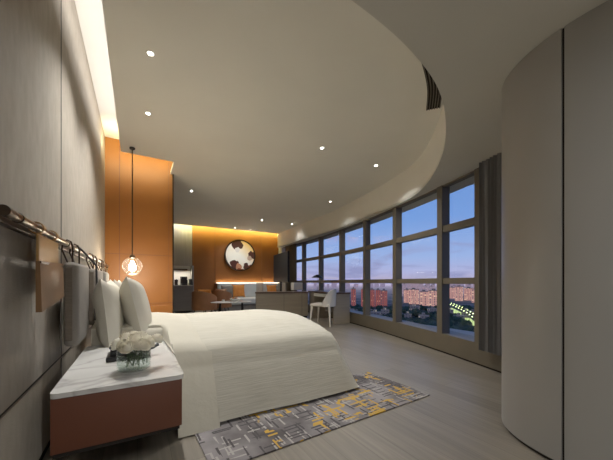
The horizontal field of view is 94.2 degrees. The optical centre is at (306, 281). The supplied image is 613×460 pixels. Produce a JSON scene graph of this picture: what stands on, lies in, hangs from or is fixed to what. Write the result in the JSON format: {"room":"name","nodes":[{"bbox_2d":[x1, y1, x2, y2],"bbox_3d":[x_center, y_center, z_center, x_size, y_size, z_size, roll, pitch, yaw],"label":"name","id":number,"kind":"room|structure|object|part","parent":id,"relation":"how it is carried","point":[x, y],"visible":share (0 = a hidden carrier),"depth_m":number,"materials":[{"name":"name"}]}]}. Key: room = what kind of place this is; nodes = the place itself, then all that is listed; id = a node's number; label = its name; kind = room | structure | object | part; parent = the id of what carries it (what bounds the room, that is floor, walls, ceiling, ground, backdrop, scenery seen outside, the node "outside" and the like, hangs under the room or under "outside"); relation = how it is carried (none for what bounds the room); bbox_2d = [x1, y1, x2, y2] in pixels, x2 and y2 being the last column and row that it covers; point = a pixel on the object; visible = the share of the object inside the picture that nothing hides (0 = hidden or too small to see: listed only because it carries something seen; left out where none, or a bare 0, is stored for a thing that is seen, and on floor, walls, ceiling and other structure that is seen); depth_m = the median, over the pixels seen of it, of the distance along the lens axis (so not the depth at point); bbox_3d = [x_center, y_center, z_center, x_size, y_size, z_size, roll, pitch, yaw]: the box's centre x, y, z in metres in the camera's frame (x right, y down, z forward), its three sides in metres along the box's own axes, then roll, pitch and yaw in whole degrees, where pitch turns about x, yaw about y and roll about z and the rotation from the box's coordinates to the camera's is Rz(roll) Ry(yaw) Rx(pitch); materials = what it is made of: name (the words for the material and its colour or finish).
{"room":"hotel room","nodes":[
{"label":"hotel room","id":0,"kind":"room"},
{"bbox_2d":[0,0,104,459],"bbox_3d":[-1.606,-0.670,1.198,0.662,3.340,7.300,0,0,-31],"label":"wall","id":1,"kind":"structure","parent":0,"point":[52,137],"depth_m":1.49,"materials":[{"name":"beige fabric"}]},
{"bbox_3d":[-0.561,-0.900,0.064,0.020,2.799,4.284,0,0,-31],"label":"panel","id":2,"kind":"part","parent":1,"relation":"part of","materials":[{"name":"fabric"}]},
{"bbox_3d":[-0.561,0.717,0.064,0.020,0.417,4.284,0,0,-31],"label":"panel","id":3,"kind":"part","parent":1,"relation":"part of","materials":[{"name":"fabric"}]},
{"bbox_2d":[0,204,108,272],"bbox_3d":[-1.974,-0.143,2.547,0.081,0.220,3.796,0,0,-31],"label":"wall rail","id":4,"kind":"object","parent":1,"relation":"attached to","point":[18,223],"visible":0.77,"depth_m":1.17,"materials":[{"name":"brown metal"}]},
{"bbox_2d":[28,222,63,311],"bbox_3d":[-1.241,-0.067,1.368,0.066,0.388,0.440,0,0,-31],"label":"pouch","id":5,"kind":"object","parent":4,"relation":"hanging from","point":[49,273],"visible":0.88,"depth_m":1.29,"materials":[{"name":"brown leather"}]},
{"bbox_2d":[61,239,88,346],"bbox_3d":[-1.529,0.061,1.881,0.102,0.657,0.444,0,0,-31],"label":"cushion","id":6,"kind":"object","parent":4,"relation":"hanging from","point":[76,275],"visible":0.98,"depth_m":1.72,"materials":[{"name":"grey fabric"}]},
{"bbox_2d":[76,246,97,320],"bbox_3d":[-1.627,0.010,2.104,0.159,0.553,0.060,0,0,-31],"label":"cord","id":7,"kind":"object","parent":4,"relation":"hanging from","point":[82,250],"visible":0.4,"depth_m":2.11,"materials":[{"name":"black leather"}]},
{"bbox_2d":[86,253,102,324],"bbox_3d":[-2.029,0.061,2.724,0.102,0.657,0.444,0,0,-31],"label":"cushion","id":8,"kind":"object","parent":4,"relation":"hanging from","point":[92,279],"visible":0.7,"depth_m":2.54,"materials":[{"name":"grey fabric"}]},
{"bbox_2d":[97,259,108,281],"bbox_3d":[-2.407,0.061,3.360,0.102,0.657,0.444,0,0,-31],"label":"cushion","id":9,"kind":"object","parent":4,"relation":"hanging from","point":[105,274],"visible":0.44,"depth_m":3.26,"materials":[{"name":"grey fabric"}]},
{"bbox_3d":[-2.427,0.717,3.206,0.020,0.417,3.008,0,0,-31],"label":"panel","id":10,"kind":"part","parent":1,"relation":"part of","materials":[{"name":"fabric"}]},
{"bbox_3d":[-2.427,-0.900,3.206,0.020,2.799,3.008,0,0,-31],"label":"panel","id":11,"kind":"part","parent":1,"relation":"part of","materials":[{"name":"fabric"}]},
{"bbox_2d":[75,0,118,138],"bbox_3d":[-0.208,-2.350,5.052,7.200,0.100,13.100,0,0,-31],"label":"light","id":12,"kind":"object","parent":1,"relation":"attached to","point":[90,12],"depth_m":2.93,"materials":[{"name":"white paint"}]},
{"bbox_2d":[105,137,173,312],"bbox_3d":[-3.083,-0.670,4.655,1.652,3.340,0.186,0,0,-31],"label":"wall partition","id":13,"kind":"structure","parent":0,"point":[153,180],"depth_m":4.76,"materials":[{"name":"orange wood"}]},
{"bbox_3d":[-2.834,0.701,4.705,1.130,0.598,0.018,0,0,-31],"label":"panel","id":14,"kind":"part","parent":13,"relation":"part of","materials":[{"name":"orange wood"}]},
{"bbox_3d":[-2.384,-0.650,5.074,0.022,3.300,0.180,0,0,-31],"label":"trim","id":15,"kind":"part","parent":13,"relation":"part of","materials":[{"name":"black"}]},
{"bbox_2d":[174,224,284,311],"bbox_3d":[-3.469,-0.670,10.152,6.800,3.340,0.600,0,0,-31],"label":"wall","id":16,"kind":"structure","parent":0,"point":[200,250],"depth_m":10.27,"materials":[{"name":"orange"}]},
{"bbox_2d":[174,266,190,284],"bbox_3d":[-4.539,-0.225,9.534,1.330,0.650,0.030,0,0,-31],"label":"backsplash","id":17,"kind":"structure","parent":16,"relation":"attached to","point":[177,273],"depth_m":9.69,"materials":[{"name":"white paint"}]},
{"bbox_3d":[-4.539,-1.425,9.534,1.330,1.750,0.030,0,0,-31],"label":"wall panel","id":18,"kind":"part","parent":16,"relation":"part of","materials":[{"name":"grey wood"}]},
{"bbox_3d":[-3.900,0.225,9.721,0.060,1.550,0.300,0,0,-31],"label":"panel","id":19,"kind":"part","parent":16,"relation":"part of","materials":[{"name":"brown wood"}]},
{"bbox_3d":[-3.632,-0.650,10.072,0.758,3.300,0.030,0,0,-31],"label":"wall panel","id":20,"kind":"part","parent":16,"relation":"part of","materials":[{"name":"orange wood"}]},
{"bbox_3d":[-2.530,-0.650,10.727,1.790,3.300,0.030,0,0,-31],"label":"wall panel","id":21,"kind":"part","parent":16,"relation":"part of","materials":[{"name":"orange wood"}]},
{"bbox_2d":[224,239,254,270],"bbox_3d":[-2.488,-1.000,10.693,1.180,1.180,0.070,0,0,-31],"label":"artwork","id":22,"kind":"object","parent":16,"relation":"attached to","point":[239,255],"visible":1,"depth_m":10.66,"materials":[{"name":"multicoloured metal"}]},
{"bbox_3d":[-1.448,-0.650,11.369,0.711,3.300,0.030,0,0,-31],"label":"wall panel","id":23,"kind":"part","parent":16,"relation":"part of","materials":[{"name":"orange wood"}]},
{"bbox_2d":[102,0,472,233],"bbox_3d":[-0.111,-1.915,4.790,6.500,0.050,11.950,0,0,-31],"label":"ceiling","id":24,"kind":"structure","parent":0,"point":[243,98],"depth_m":3.04,"materials":[{"name":"paint"}]},
{"bbox_2d":[129,147,140,274],"bbox_3d":[-2.451,-0.993,4.011,0.250,1.795,0.250,0,0,-31],"label":"pendant lamp","id":25,"kind":"object","parent":24,"relation":"hanging from","point":[132,267],"visible":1,"depth_m":4.01,"materials":[{"name":"black metal"}]},
{"bbox_3d":[-2.451,-1.115,4.011,0.014,1.490,0.015,0,0,-31],"label":"cord","id":26,"kind":"part","parent":25,"relation":"part of","materials":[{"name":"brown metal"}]},
{"bbox_3d":[-2.451,-0.225,4.011,0.092,0.150,0.092,0,0,-31],"label":"bulb","id":27,"kind":"part","parent":25,"relation":"part of","materials":[{"name":"white glass"}]},
{"bbox_2d":[146,50,154,56],"bbox_3d":[-1.290,-1.888,2.358,0.072,0.004,0.072,0,0,-31],"label":"recessed light","id":28,"kind":"object","parent":24,"relation":"in","point":[150,53],"visible":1,"depth_m":2.35,"materials":[{"name":"white paint"}]},
{"bbox_2d":[422,64,441,110],"bbox_3d":[1.184,-1.884,2.682,0.178,0.012,0.952,0,0,27],"label":"ceiling vent","id":29,"kind":"object","parent":24,"relation":"in","point":[434,98],"visible":0.52,"depth_m":2.85,"materials":[{"name":"black metal"}]},
{"bbox_2d":[42,310,547,459],"bbox_3d":[-0.320,1.050,5.044,7.000,0.100,13.400,0,0,-31],"label":"floor","id":30,"kind":"structure","parent":0,"point":[461,416],"depth_m":2.00,"materials":[{"name":"grey wood"}]},
{"bbox_2d":[50,340,182,458],"bbox_3d":[-1.129,0.738,1.790,0.530,0.524,1.060,0,0,-31],"label":"nightstand","id":31,"kind":"object","parent":30,"relation":"on","point":[97,403],"visible":0.86,"depth_m":1.36,"materials":[{"name":"wood"}]},
{"bbox_2d":[106,343,158,361],"bbox_3d":[-1.102,0.430,1.823,0.286,0.088,0.180,0,0,-31],"label":"box","id":32,"kind":"object","parent":31,"relation":"on","point":[115,355],"visible":0.41,"depth_m":1.72,"materials":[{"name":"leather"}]},
{"bbox_3d":[-0.940,0.409,1.553,0.162,0.127,0.162,0,0,-31],"label":"glass vase","id":33,"kind":"object","parent":31,"relation":"on","visible":0},
{"bbox_2d":[110,338,131,364],"bbox_3d":[-0.987,0.376,1.521,0.100,0.159,0.081,0,0,-31],"label":"rose","id":34,"kind":"object","parent":33,"relation":"in","point":[113,344],"visible":0.45,"depth_m":1.49,"materials":[{"name":"beige plant"}]},
{"bbox_2d":[116,339,133,366],"bbox_3d":[-0.948,0.375,1.495,0.087,0.159,0.089,0,0,-31],"label":"rose","id":35,"kind":"object","parent":33,"relation":"in","point":[121,341],"visible":0.41,"depth_m":1.48,"materials":[{"name":"beige plant"}]},
{"bbox_2d":[119,332,133,360],"bbox_3d":[-0.967,0.362,1.532,0.081,0.185,0.082,0,0,-2],"label":"rose","id":36,"kind":"object","parent":33,"relation":"in","point":[125,335],"visible":0.49,"depth_m":1.51,"materials":[{"name":"beige plant"}]},
{"bbox_2d":[118,341,136,366],"bbox_3d":[-0.923,0.379,1.481,0.075,0.151,0.103,0,0,-6],"label":"rose","id":37,"kind":"object","parent":33,"relation":"in","point":[126,346],"visible":1,"depth_m":1.45,"materials":[{"name":"beige plant"}]},
{"bbox_2d":[127,332,143,364],"bbox_3d":[-0.919,0.362,1.526,0.082,0.186,0.081,0,0,1],"label":"rose","id":38,"kind":"object","parent":33,"relation":"in","point":[135,335],"visible":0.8,"depth_m":1.51,"materials":[{"name":"beige plant"}]},
{"bbox_2d":[131,338,142,365],"bbox_3d":[-0.896,0.376,1.518,0.081,0.159,0.094,0,0,-31],"label":"rose","id":39,"kind":"object","parent":33,"relation":"in","point":[136,348],"visible":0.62,"depth_m":1.50,"materials":[{"name":"beige plant"}]},
{"bbox_2d":[132,331,148,364],"bbox_3d":[-0.912,0.362,1.573,0.082,0.186,0.081,0,0,28],"label":"rose","id":40,"kind":"object","parent":33,"relation":"in","point":[144,334],"visible":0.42,"depth_m":1.56,"materials":[{"name":"beige plant"}]},
{"bbox_2d":[135,339,151,366],"bbox_3d":[-0.874,0.378,1.520,0.098,0.153,0.074,0,0,35],"label":"rose","id":41,"kind":"object","parent":33,"relation":"in","point":[145,344],"visible":0.98,"depth_m":1.51,"materials":[{"name":"beige plant"}]},
{"bbox_2d":[138,336,154,363],"bbox_3d":[-0.882,0.375,1.560,0.098,0.158,0.085,0,0,-31],"label":"rose","id":42,"kind":"object","parent":33,"relation":"in","point":[151,339],"visible":0.48,"depth_m":1.56,"materials":[{"name":"beige plant"}]},
{"bbox_2d":[142,334,162,362],"bbox_3d":[-0.867,0.375,1.617,0.068,0.158,0.107,0,0,27],"label":"rose","id":43,"kind":"object","parent":33,"relation":"in","point":[158,338],"visible":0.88,"depth_m":1.61,"materials":[{"name":"beige plant"}]},
{"bbox_2d":[174,285,193,311],"bbox_3d":[-4.394,0.520,9.242,1.280,0.840,0.620,0,0,-31],"label":"base cabinet","id":44,"kind":"object","parent":30,"relation":"on","point":[182,294],"visible":0.38,"depth_m":9.15,"materials":[{"name":"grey wood"}]},
{"bbox_3d":[-3.966,0.177,9.148,0.600,0.095,0.017,0,0,-31],"label":"drawer","id":45,"kind":"part","parent":44,"relation":"part of","materials":[{"name":"grey wood"}]},
{"bbox_2d":[180,277,187,284],"bbox_3d":[-4.064,-0.040,9.450,0.200,0.280,0.240,0,0,-31],"label":"coffee machine","id":46,"kind":"object","parent":44,"relation":"on","point":[183,280],"visible":0.99,"depth_m":9.43,"materials":[{"name":"black plastic"}]},
{"bbox_2d":[192,291,216,312],"bbox_3d":[-2.994,0.632,8.312,0.720,0.742,0.640,0,0,21],"label":"armchair","id":47,"kind":"object","parent":30,"relation":"on","point":[201,300],"visible":0.94,"depth_m":8.03,"materials":[{"name":"leather"}]},
{"bbox_2d":[211,290,231,311],"bbox_3d":[-2.761,0.632,9.078,0.720,0.742,0.640,0,0,-2],"label":"armchair","id":48,"kind":"object","parent":30,"relation":"on","point":[221,295],"visible":0.62,"depth_m":8.82,"materials":[{"name":"leather"}]},
{"bbox_2d":[91,309,358,437],"bbox_3d":[-1.015,0.656,3.120,2.121,0.677,2.472,0,0,-31],"label":"bed","id":49,"kind":"object","parent":30,"relation":"on","point":[233,364],"visible":0.73,"depth_m":2.32,"materials":[{"name":"white fabric"}]},
{"bbox_2d":[92,278,123,347],"bbox_3d":[-1.666,0.251,2.418,0.216,0.557,0.882,0,0,-33],"label":"pillow","id":50,"kind":"object","parent":49,"relation":"on","point":[106,301],"visible":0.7,"depth_m":2.09,"materials":[{"name":"white fabric"}]},
{"bbox_2d":[113,279,121,287],"bbox_3d":[-2.086,0.251,3.181,0.227,0.557,0.762,0,0,-35],"label":"pillow","id":51,"kind":"object","parent":49,"relation":"on","point":[118,282],"visible":0.04,"depth_m":2.89,"materials":[{"name":"white fabric"}]},
{"bbox_2d":[119,276,151,331],"bbox_3d":[-1.541,0.227,2.574,0.276,0.546,0.788,0,0,-26],"label":"pillow","id":52,"kind":"object","parent":49,"relation":"on","point":[136,310],"visible":0.77,"depth_m":2.29,"materials":[{"name":"white fabric"}]},
{"bbox_2d":[181,309,358,421],"bbox_3d":[-0.688,0.652,3.314,1.361,0.636,2.413,0,0,-31],"label":"duvet","id":53,"kind":"object","parent":49,"relation":"on","point":[255,360],"depth_m":2.38,"materials":[{"name":"white fabric"}]},
{"bbox_2d":[210,301,250,311],"bbox_3d":[-2.114,0.777,8.026,1.130,0.454,0.622,0,0,-25],"label":"coffee table","id":54,"kind":"object","parent":30,"relation":"on","point":[219,302],"visible":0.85,"depth_m":7.88,"materials":[{"name":"white stone"}]},
{"bbox_2d":[217,283,285,310],"bbox_3d":[-1.978,0.514,10.481,2.500,0.972,0.945,0,0,-31],"label":"sofa","id":55,"kind":"object","parent":30,"relation":"on","point":[250,289],"visible":0.36,"depth_m":10.30,"materials":[{"name":"grey fabric"}]},
{"bbox_2d":[221,285,232,296],"bbox_3d":[-2.788,0.333,10.035,0.444,0.435,0.186,0,0,-15],"label":"cushion","id":56,"kind":"object","parent":55,"relation":"on","point":[229,288],"visible":0.5,"depth_m":10.00,"materials":[{"name":"grey fabric"}]},
{"bbox_2d":[232,284,244,297],"bbox_3d":[-2.437,0.315,10.216,0.484,0.470,0.196,0,0,-28],"label":"cushion","id":57,"kind":"object","parent":55,"relation":"on","point":[238,290],"visible":0.98,"depth_m":10.15,"materials":[{"name":"orange fabric"}]},
{"bbox_3d":[-1.887,0.670,10.376,2.450,0.220,0.670,0,0,-31],"label":"seat","id":58,"kind":"part","parent":55,"relation":"part of","materials":[{"name":"grey fabric"}]},
{"bbox_3d":[-2.104,0.475,10.741,2.450,0.850,0.180,0,0,-31],"label":"backrest","id":59,"kind":"part","parent":55,"relation":"part of","materials":[{"name":"grey fabric"}]},
{"bbox_3d":[-1.723,0.295,10.502,0.040,0.530,0.620,0,0,-31],"label":"panel","id":60,"kind":"part","parent":55,"relation":"part of","materials":[{"name":"grey fabric"}]},
{"bbox_2d":[266,285,276,290],"bbox_3d":[-1.316,0.314,10.874,0.440,0.431,0.192,0,0,-31],"label":"cushion","id":61,"kind":"object","parent":55,"relation":"on","point":[269,287],"visible":0.52,"depth_m":10.81,"materials":[{"name":"orange fabric"}]},
{"bbox_3d":[-0.932,0.295,10.972,0.040,0.530,0.620,0,0,-31],"label":"panel","id":62,"kind":"part","parent":55,"relation":"part of","materials":[{"name":"fabric"}]},
{"bbox_2d":[274,251,288,290],"bbox_3d":[-0.874,0.010,9.738,0.560,1.980,1.660,0,0,-22],"label":"television","id":63,"kind":"object","parent":30,"relation":"on","point":[281,261],"visible":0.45,"depth_m":9.56,"materials":[{"name":"black metal"}]},
{"bbox_3d":[-0.874,-0.490,9.738,0.060,0.980,1.660,0,0,-22],"label":"casing","id":64,"kind":"part","parent":63,"relation":"part of","materials":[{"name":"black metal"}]},
{"bbox_2d":[255,291,308,317],"bbox_3d":[-0.704,0.637,8.099,1.480,0.725,0.490,0,0,-8],"label":"base cabinet","id":65,"kind":"object","parent":30,"relation":"on","point":[296,302],"visible":0.84,"depth_m":7.89,"materials":[{"name":"beige wood"}]},
{"bbox_2d":[291,283,302,290],"bbox_3d":[-0.310,0.510,9.004,0.320,0.980,0.280,0,0,-31],"label":"table lamp","id":66,"kind":"object","parent":30,"relation":"on","point":[294,286],"visible":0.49,"depth_m":8.92,"materials":[{"name":"grey fabric"}]},
{"bbox_2d":[195,372,429,459],"bbox_3d":[0.094,0.995,2.318,1.880,0.009,0.760,0,0,-33],"label":"rug","id":67,"kind":"object","parent":30,"relation":"on","point":[251,436],"visible":0.69,"depth_m":2.04,"materials":[{"name":"carpet"}]},
{"bbox_2d":[310,289,336,326],"bbox_3d":[0.420,0.585,6.700,0.565,0.834,0.616,0,0,25],"label":"desk chair","id":68,"kind":"object","parent":30,"relation":"on","point":[329,301],"visible":0.98,"depth_m":6.48,"materials":[{"name":"white plastic"}]},
{"bbox_3d":[0.396,0.532,6.712,0.493,0.062,0.493,0,0,25],"label":"seat","id":69,"kind":"part","parent":68,"relation":"part of","materials":[{"name":"beige leather"}]},
{"bbox_3d":[0.520,0.776,6.406,0.051,0.451,0.094,0,0,-29],"label":"leg","id":70,"kind":"part","parent":68,"relation":"part of","materials":[{"name":"white plastic"}]},
{"bbox_3d":[0.574,0.366,6.629,0.226,0.395,0.616,0,0,25],"label":"backrest","id":71,"kind":"part","parent":68,"relation":"part of","materials":[{"name":"white plastic"}]},
{"bbox_2d":[308,290,350,323],"bbox_3d":[0.551,0.625,7.549,0.470,0.750,1.640,0,0,-22],"label":"desk","id":72,"kind":"object","parent":30,"relation":"on","point":[341,311],"visible":0.78,"depth_m":6.87,"materials":[{"name":"beige wood"}]},
{"bbox_2d":[312,275,322,290],"bbox_3d":[0.303,0.020,8.030,0.300,0.460,0.300,0,0,-31],"label":"desk lamp","id":73,"kind":"object","parent":72,"relation":"on","point":[314,276],"visible":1,"depth_m":7.94,"materials":[{"name":"black metal"}]},
{"bbox_3d":[0.343,0.642,8.101,0.420,0.715,0.380,0,0,-22],"label":"panel","id":74,"kind":"part","parent":72,"relation":"part of","materials":[{"name":"beige wood"}]},
{"bbox_3d":[0.476,0.340,7.573,0.320,0.080,0.700,0,0,-22],"label":"drawer","id":75,"kind":"part","parent":72,"relation":"part of","materials":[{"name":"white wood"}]},
{"bbox_3d":[0.836,0.642,6.826,0.440,0.715,0.045,0,0,-22],"label":"panel","id":76,"kind":"part","parent":72,"relation":"part of","materials":[{"name":"beige wood"}]},
{"bbox_2d":[308,303,501,372],"bbox_3d":[0.900,0.865,7.214,0.756,0.270,9.847,0,0,-20],"label":"wall","id":77,"kind":"structure","parent":0,"point":[456,344],"depth_m":4.23,"materials":[{"name":"brown paint"}]},
{"bbox_2d":[296,242,305,290],"bbox_3d":[-0.354,-0.320,10.372,0.131,2.100,1.305,0,0,-27],"label":"window","id":78,"kind":"structure","parent":77,"relation":"in","point":[302,243],"depth_m":9.80,"materials":[{"name":"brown metal"}]},
{"bbox_2d":[303,237,323,290],"bbox_3d":[0.200,-0.320,9.244,0.131,2.100,1.311,0,0,-24],"label":"window","id":79,"kind":"structure","parent":77,"relation":"in","point":[321,240],"depth_m":8.65,"materials":[{"name":"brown metal"}]},
{"bbox_2d":[320,229,344,291],"bbox_3d":[0.708,-0.320,8.067,0.131,2.100,1.359,0,0,-21],"label":"window","id":80,"kind":"structure","parent":77,"relation":"in","point":[341,232],"depth_m":7.45,"materials":[{"name":"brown metal"}]},
{"bbox_2d":[341,220,369,314],"bbox_3d":[1.153,-0.320,6.888,0.131,2.100,1.267,0,0,-19],"label":"window","id":81,"kind":"structure","parent":77,"relation":"in","point":[366,224],"depth_m":6.30,"materials":[{"name":"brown metal"}]},
{"bbox_2d":[366,207,401,321],"bbox_3d":[1.519,-0.320,5.769,0.131,2.100,1.193,0,0,-16],"label":"window","id":82,"kind":"structure","parent":77,"relation":"in","point":[397,212],"depth_m":5.21,"materials":[{"name":"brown metal"}]},
{"bbox_2d":[396,185,449,333],"bbox_3d":[1.832,-0.320,4.649,0.131,2.100,1.238,0,0,-14],"label":"window","id":83,"kind":"structure","parent":77,"relation":"in","point":[443,193],"depth_m":4.06,"materials":[{"name":"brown metal"}]},
{"bbox_2d":[443,167,478,342],"bbox_3d":[2.052,-0.320,3.742,0.130,2.100,0.737,0,0,-12],"label":"window","id":84,"kind":"structure","parent":77,"relation":"in","point":[471,222],"depth_m":3.47,"materials":[{"name":"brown metal"}]},
{"bbox_2d":[278,0,607,247],"bbox_3d":[-0.073,-1.640,4.935,4.193,0.540,13.735,0,0,-15],"label":"ceiling","id":85,"kind":"structure","parent":0,"point":[469,48],"depth_m":1.84,"materials":[{"name":"paint"}]},
{"bbox_2d":[285,244,296,290],"bbox_3d":[-0.577,-0.324,10.481,0.085,2.088,0.897,0,0,-28],"label":"curtain","id":86,"kind":"object","parent":85,"relation":"hanging from","point":[291,248],"visible":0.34,"depth_m":10.36,"materials":[{"name":"grey fabric"}]},
{"bbox_2d":[479,153,501,355],"bbox_3d":[2.056,-0.294,3.019,0.067,2.148,0.549,0,0,-11],"label":"curtain","id":87,"kind":"object","parent":85,"relation":"hanging from","point":[490,170],"visible":0.48,"depth_m":3.12,"materials":[{"name":"grey fabric"}]},
{"bbox_2d":[502,0,612,459],"bbox_3d":[2.001,-0.185,0.992,1.126,2.370,3.331,0,0,-8],"label":"wall","id":88,"kind":"structure","parent":0,"point":[557,101],"depth_m":1.55,"materials":[{"name":"beige paint"}]},
{"bbox_3d":[1.726,-0.195,2.207,0.317,2.346,1.490,0,0,38],"label":"curved panel","id":89,"kind":"part","parent":88,"relation":"part of","materials":[{"name":"grey paint"}]},
{"bbox_3d":[2.081,-0.195,0.485,0.056,2.346,2.509,0,0,-33],"label":"curved panel","id":90,"kind":"part","parent":88,"relation":"part of","materials":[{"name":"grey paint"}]},
{"label":"outside","id":91,"kind":"structure","parent":0,"visible":0},
{"bbox_2d":[297,284,473,320],"bbox_3d":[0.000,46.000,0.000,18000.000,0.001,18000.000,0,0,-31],"label":"ground","id":92,"kind":"structure","parent":91,"point":[310,287],"depth_m":937.64,"materials":[{"name":"grey"}]},
{"bbox_2d":[331,283,336,287],"bbox_3d":[227.445,23.292,2354.017,41.905,45.417,29.333,0,0,-2],"label":"apartment building","id":93,"kind":"structure","parent":92,"relation":"on","point":[333,285],"depth_m":2340.26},
{"bbox_2d":[297,278,390,283],"bbox_3d":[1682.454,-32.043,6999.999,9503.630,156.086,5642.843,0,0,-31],"label":"hills","id":94,"kind":"structure","parent":92,"relation":"on","point":[297,278],"depth_m":7000.38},
{"bbox_2d":[351,287,355,305],"bbox_3d":[85.696,27.500,519.794,7.970,37.000,6.008,0,0,16],"label":"apartment building","id":95,"kind":"structure","parent":92,"relation":"on","point":[353,290],"depth_m":517.23,"materials":[{"name":"red brick"}]},
{"bbox_2d":[361,289,362,306],"bbox_3d":[105.936,28.000,529.780,8.510,36.000,6.415,0,0,16],"label":"apartment building","id":96,"kind":"structure","parent":92,"relation":"on","point":[361,289],"depth_m":527.56,"materials":[{"name":"red brick"}]},
{"bbox_2d":[370,288,374,305],"bbox_3d":[124.056,28.500,539.739,9.853,35.000,7.427,0,0,11],"label":"apartment building","id":97,"kind":"structure","parent":92,"relation":"on","point":[372,291],"depth_m":536.66,"materials":[{"name":"red brick"}]},
{"bbox_2d":[370,309,380,314],"bbox_3d":[83.406,39.565,344.298,11.828,12.870,8.280,0,0,18],"label":"apartment building","id":98,"kind":"structure","parent":92,"relation":"on","point":[374,311],"depth_m":341.66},
{"bbox_2d":[375,288,380,306],"bbox_3d":[130.430,28.500,519.766,8.729,35.000,6.580,0,0,6],"label":"apartment building","id":99,"kind":"structure","parent":92,"relation":"on","point":[377,292],"depth_m":516.98,"materials":[{"name":"red brick"}]},
{"bbox_2d":[381,289,386,305],"bbox_3d":[135.894,28.750,499.714,10.947,34.500,8.253,0,0,14],"label":"apartment building","id":100,"kind":"structure","parent":92,"relation":"on","point":[383,292],"depth_m":496.33,"materials":[{"name":"red brick"}]},
{"bbox_2d":[381,307,388,314],"bbox_3d":[101.877,39.520,369.826,10.036,12.959,7.025,0,0,10],"label":"apartment building","id":101,"kind":"structure","parent":92,"relation":"on","point":[384,310],"depth_m":366.86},
{"bbox_2d":[403,288,408,302],"bbox_3d":[225.598,30.000,639.633,14.013,32.000,10.563,0,0,13],"label":"apartment building","id":102,"kind":"structure","parent":92,"relation":"on","point":[406,291],"depth_m":635.28,"materials":[{"name":"pink concrete"}]},
{"bbox_2d":[404,312,411,317],"bbox_3d":[118.009,40.252,331.808,8.061,11.496,5.643,0,0,19],"label":"apartment building","id":103,"kind":"structure","parent":92,"relation":"on","point":[407,314],"depth_m":329.54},
{"bbox_2d":[350,304,473,331],"bbox_3d":[152.700,41.104,369.114,389.853,12.176,261.105,0,0,-31],"label":"canopy","id":104,"kind":"object","parent":92,"relation":"on","point":[456,322],"visible":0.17,"depth_m":323.91,"materials":[{"name":"green plant"}]},
{"bbox_2d":[409,288,418,303],"bbox_3d":[226.113,29.000,599.510,19.705,34.000,14.855,0,0,22],"label":"apartment building","id":105,"kind":"structure","parent":92,"relation":"on","point":[413,293],"depth_m":593.74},
{"bbox_2d":[409,304,419,309],"bbox_3d":[162.618,39.557,428.508,13.982,12.887,9.787,0,0,28],"label":"apartment building","id":106,"kind":"structure","parent":92,"relation":"on","point":[414,306],"depth_m":426.04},
{"bbox_2d":[418,312,428,318],"bbox_3d":[137.406,40.959,333.959,10.840,10.082,7.588,0,0,29],"label":"apartment building","id":107,"kind":"structure","parent":92,"relation":"on","point":[423,315],"depth_m":331.19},
{"bbox_2d":[419,290,428,305],"bbox_3d":[230.769,30.500,559.573,16.348,31.000,12.324,0,0,14],"label":"apartment building","id":108,"kind":"structure","parent":92,"relation":"on","point":[423,295],"depth_m":554.64,"materials":[{"name":"concrete"}]},
{"bbox_2d":[427,306,436,312],"bbox_3d":[186.468,40.983,421.141,13.977,10.034,9.784,0,0,30],"label":"apartment building","id":109,"kind":"structure","parent":92,"relation":"on","point":[432,308],"depth_m":418.20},
{"bbox_2d":[428,289,436,305],"bbox_3d":[232.388,29.000,519.610,17.078,34.000,12.874,0,0,32],"label":"apartment building","id":110,"kind":"structure","parent":92,"relation":"on","point":[432,293],"depth_m":515.85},
{"bbox_2d":[450,286,454,298],"bbox_3d":[408.222,29.000,799.661,14.597,34.000,11.004,0,0,30],"label":"apartment building","id":111,"kind":"structure","parent":92,"relation":"on","point":[452,289],"depth_m":795.07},
{"bbox_2d":[455,285,462,300],"bbox_3d":[374.308,27.000,699.591,17.881,38.000,13.479,0,0,32],"label":"apartment building","id":112,"kind":"structure","parent":92,"relation":"on","point":[458,289],"depth_m":695.34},
{"bbox_2d":[453,313,464,318],"bbox_3d":[181.186,41.367,338.374,11.460,9.267,8.022,0,0,22],"label":"apartment building","id":113,"kind":"structure","parent":92,"relation":"on","point":[458,314],"depth_m":336.32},
{"bbox_2d":[461,308,470,317],"bbox_3d":[203.684,39.647,363.915,10.312,12.707,7.218,0,0,33],"label":"apartment building","id":114,"kind":"structure","parent":92,"relation":"on","point":[463,312],"depth_m":361.18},
{"bbox_2d":[464,287,473,299],"bbox_3d":[410.195,29.000,719.541,21.019,34.000,15.845,0,0,36],"label":"apartment building","id":115,"kind":"structure","parent":92,"relation":"on","point":[467,291],"depth_m":714.96,"materials":[{"name":"concrete"}]},
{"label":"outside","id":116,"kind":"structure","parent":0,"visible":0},
{"bbox_2d":[451,308,473,324],"bbox_3d":[203.031,45.400,384.926,234.770,0.001,188.382,0,0,-31],"label":"road","id":117,"kind":"structure","parent":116,"point":[455,310],"depth_m":424.22,"materials":[{"name":"yellow"}]}
]}

